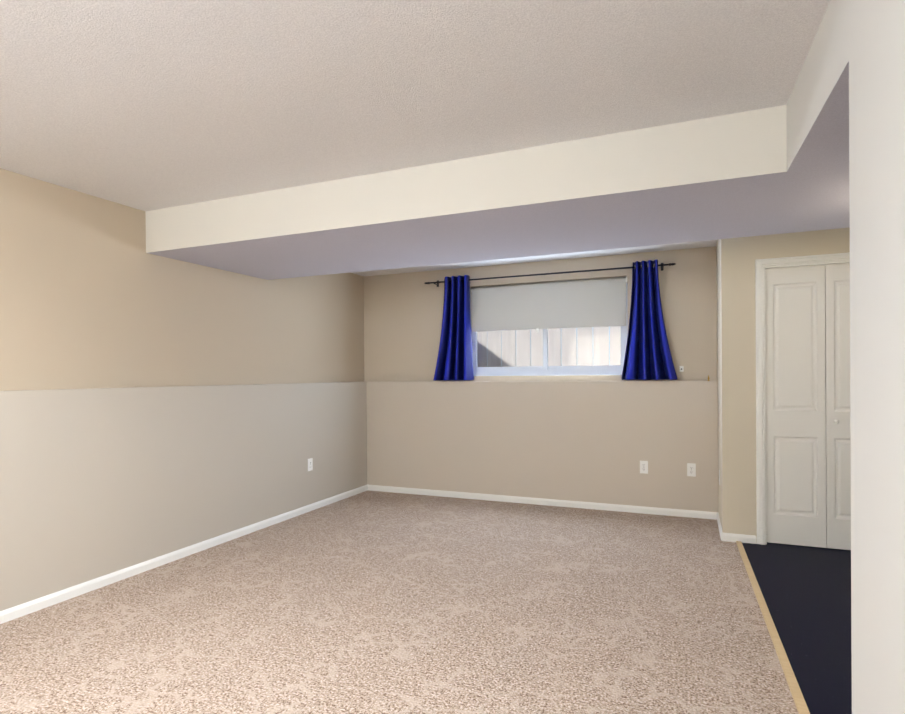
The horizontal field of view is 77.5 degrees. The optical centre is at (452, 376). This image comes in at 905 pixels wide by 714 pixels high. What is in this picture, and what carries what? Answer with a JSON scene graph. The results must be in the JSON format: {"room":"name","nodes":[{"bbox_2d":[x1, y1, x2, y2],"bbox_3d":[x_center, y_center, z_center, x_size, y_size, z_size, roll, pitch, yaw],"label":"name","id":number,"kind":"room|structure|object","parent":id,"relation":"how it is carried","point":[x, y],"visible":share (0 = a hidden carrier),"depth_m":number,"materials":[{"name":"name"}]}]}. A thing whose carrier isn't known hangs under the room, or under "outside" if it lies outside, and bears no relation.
{"room":"finished basement room","nodes":[
{"label":"finished basement room","id":0,"kind":"room"},
{"bbox_2d":[0,168,366,610],"bbox_3d":[-2.752,0.084,2.393,0.350,2.390,9.220,0,0,23],"label":"wall","id":1,"kind":"structure","parent":0,"point":[152,406],"depth_m":3.73,"materials":[{"name":"beige paint"}]},
{"bbox_2d":[0,484,367,623],"bbox_3d":[-2.609,1.247,2.249,0.012,0.062,8.650,0,0,23],"label":"baseboard","id":2,"kind":"structure","parent":1,"relation":"attached to","point":[20,610],"depth_m":3.72,"materials":[{"name":"white wood"}]},
{"bbox_2d":[308,458,312,470],"bbox_3d":[-1.337,0.824,5.296,0.007,0.115,0.070,0,0,23],"label":"outlet","id":3,"kind":"object","parent":1,"relation":"attached to","point":[310,464],"visible":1,"depth_m":5.30,"materials":[{"name":"white plastic"}]},
{"bbox_2d":[0,490,797,713],"bbox_3d":[-0.990,1.319,1.636,4.272,0.100,9.170,0,0,23],"label":"floor carpet","id":4,"kind":"object","parent":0,"point":[372,602],"depth_m":2.86,"materials":[{"name":"beige carpet"}]},
{"bbox_2d":[0,0,829,275],"bbox_3d":[-0.344,-1.225,1.403,5.670,0.200,9.270,0,0,23],"label":"ceiling","id":5,"kind":"structure","parent":0,"point":[146,105],"depth_m":2.15,"materials":[{"name":"white paint"}]},
{"bbox_2d":[145,105,849,279],"bbox_3d":[0.606,-0.998,3.343,5.320,0.280,1.200,0,0,23],"label":"beam","id":6,"kind":"structure","parent":5,"relation":"attached to","point":[720,177],"depth_m":3.05,"materials":[{"name":"white paint"}]},
{"bbox_2d":[786,0,848,171],"bbox_3d":[1.017,-0.987,-0.727,1.680,0.280,5.990,0,0,23],"label":"beam","id":7,"kind":"structure","parent":5,"relation":"attached to","point":[817,105],"depth_m":1.91,"materials":[{"name":"grey paint"}]},
{"bbox_2d":[364,246,717,511],"bbox_3d":[1.487,0.043,5.366,5.370,2.390,0.280,0,0,23],"label":"wall","id":8,"kind":"structure","parent":0,"point":[592,438],"depth_m":5.47,"materials":[{"name":"beige paint"}]},
{"bbox_2d":[368,485,715,519],"bbox_3d":[0.691,1.212,5.548,3.490,0.062,0.012,0,0,23],"label":"baseboard","id":9,"kind":"structure","parent":8,"relation":"attached to","point":[490,497],"depth_m":5.43,"materials":[{"name":"white wood"}]},
{"bbox_2d":[471,277,627,375],"bbox_3d":[0.927,-0.481,5.662,1.615,0.935,0.160,0,0,23],"label":"window","id":10,"kind":"structure","parent":8,"relation":"in","point":[545,369],"depth_m":5.66,"materials":[{"name":"white plastic"}]},
{"bbox_2d":[470,276,626,331],"bbox_3d":[0.912,-0.699,5.628,1.611,0.497,0.057,0,0,23],"label":"roller blind","id":11,"kind":"object","parent":10,"relation":"attached to","point":[577,304],"visible":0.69,"depth_m":5.58,"materials":[{"name":"fabric"}]},
{"bbox_2d":[424,260,676,379],"bbox_3d":[0.856,-0.511,5.516,2.496,1.080,0.165,0,0,23],"label":"curtain","id":12,"kind":"object","parent":8,"relation":"attached to","point":[648,356],"visible":1,"depth_m":5.17,"materials":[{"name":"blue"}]},
{"bbox_2d":[640,461,647,473],"bbox_3d":[1.736,0.818,5.110,0.070,0.115,0.007,0,0,23],"label":"electrical outlet","id":13,"kind":"object","parent":8,"relation":"attached to","point":[644,467],"visible":1,"depth_m":5.11,"materials":[{"name":"white plastic"}]},
{"bbox_2d":[687,463,695,476],"bbox_3d":[2.102,0.818,4.957,0.070,0.115,0.007,0,0,23],"label":"electrical outlet","id":14,"kind":"object","parent":8,"relation":"attached to","point":[691,469],"visible":1,"depth_m":4.95,"materials":[{"name":"white plastic"}]},
{"bbox_2d":[716,228,849,543],"bbox_3d":[2.995,0.037,4.284,1.750,2.390,0.790,0,0,23],"label":"wall","id":15,"kind":"structure","parent":0,"point":[736,325],"depth_m":4.21,"materials":[{"name":"beige paint"}]},
{"bbox_2d":[716,512,723,540],"bbox_3d":[2.158,1.206,4.549,0.012,0.062,0.642,0,0,23],"label":"baseboard","id":16,"kind":"structure","parent":15,"relation":"attached to","point":[717,514],"depth_m":4.47,"materials":[{"name":"white wood"}]},
{"bbox_2d":[755,252,849,544],"bbox_3d":[2.673,0.182,4.037,0.890,2.105,0.116,0,0,23],"label":"door frame","id":17,"kind":"structure","parent":15,"relation":"attached to","point":[761,265],"depth_m":4.14,"materials":[{"name":"white wood"}]},
{"bbox_2d":[765,263,850,549],"bbox_3d":[2.670,0.210,4.031,0.754,2.025,0.074,0,0,23],"label":"closet door","id":18,"kind":"structure","parent":15,"relation":"in","point":[808,450],"depth_m":4.07,"materials":[{"name":"white wood"}]},
{"bbox_2d":[742,542,851,713],"bbox_3d":[1.611,1.253,0.546,1.900,0.003,9.170,0,0,23],"label":"floor","id":19,"kind":"structure","parent":0,"point":[806,592],"depth_m":2.97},
{"bbox_2d":[736,541,809,713],"bbox_3d":[1.613,1.241,2.876,0.100,0.011,2.890,0,0,23],"label":"transition strip","id":20,"kind":"object","parent":19,"relation":"on","point":[797,695],"visible":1,"depth_m":2.63,"materials":[{"name":"brown wood"}]},
{"bbox_2d":[849,0,904,713],"bbox_3d":[0.164,0.075,-0.960,0.236,2.390,5.290,0,0,23],"label":"wall","id":21,"kind":"structure","parent":0,"point":[877,194],"depth_m":1.32,"materials":[{"name":"grey paint"}]},
{"bbox_3d":[2.142,0.422,8.645,21.000,0.300,6.270,0,0,23],"label":"ground","id":22,"kind":"structure","parent":0,"visible":0},
{"bbox_2d":[477,326,620,366],"bbox_3d":[1.438,-0.671,6.943,21.028,1.910,0.060,0,0,23],"label":"fence","id":23,"kind":"object","parent":22,"relation":"on","point":[580,348],"depth_m":6.99,"materials":[{"name":"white wood"}]}
]}

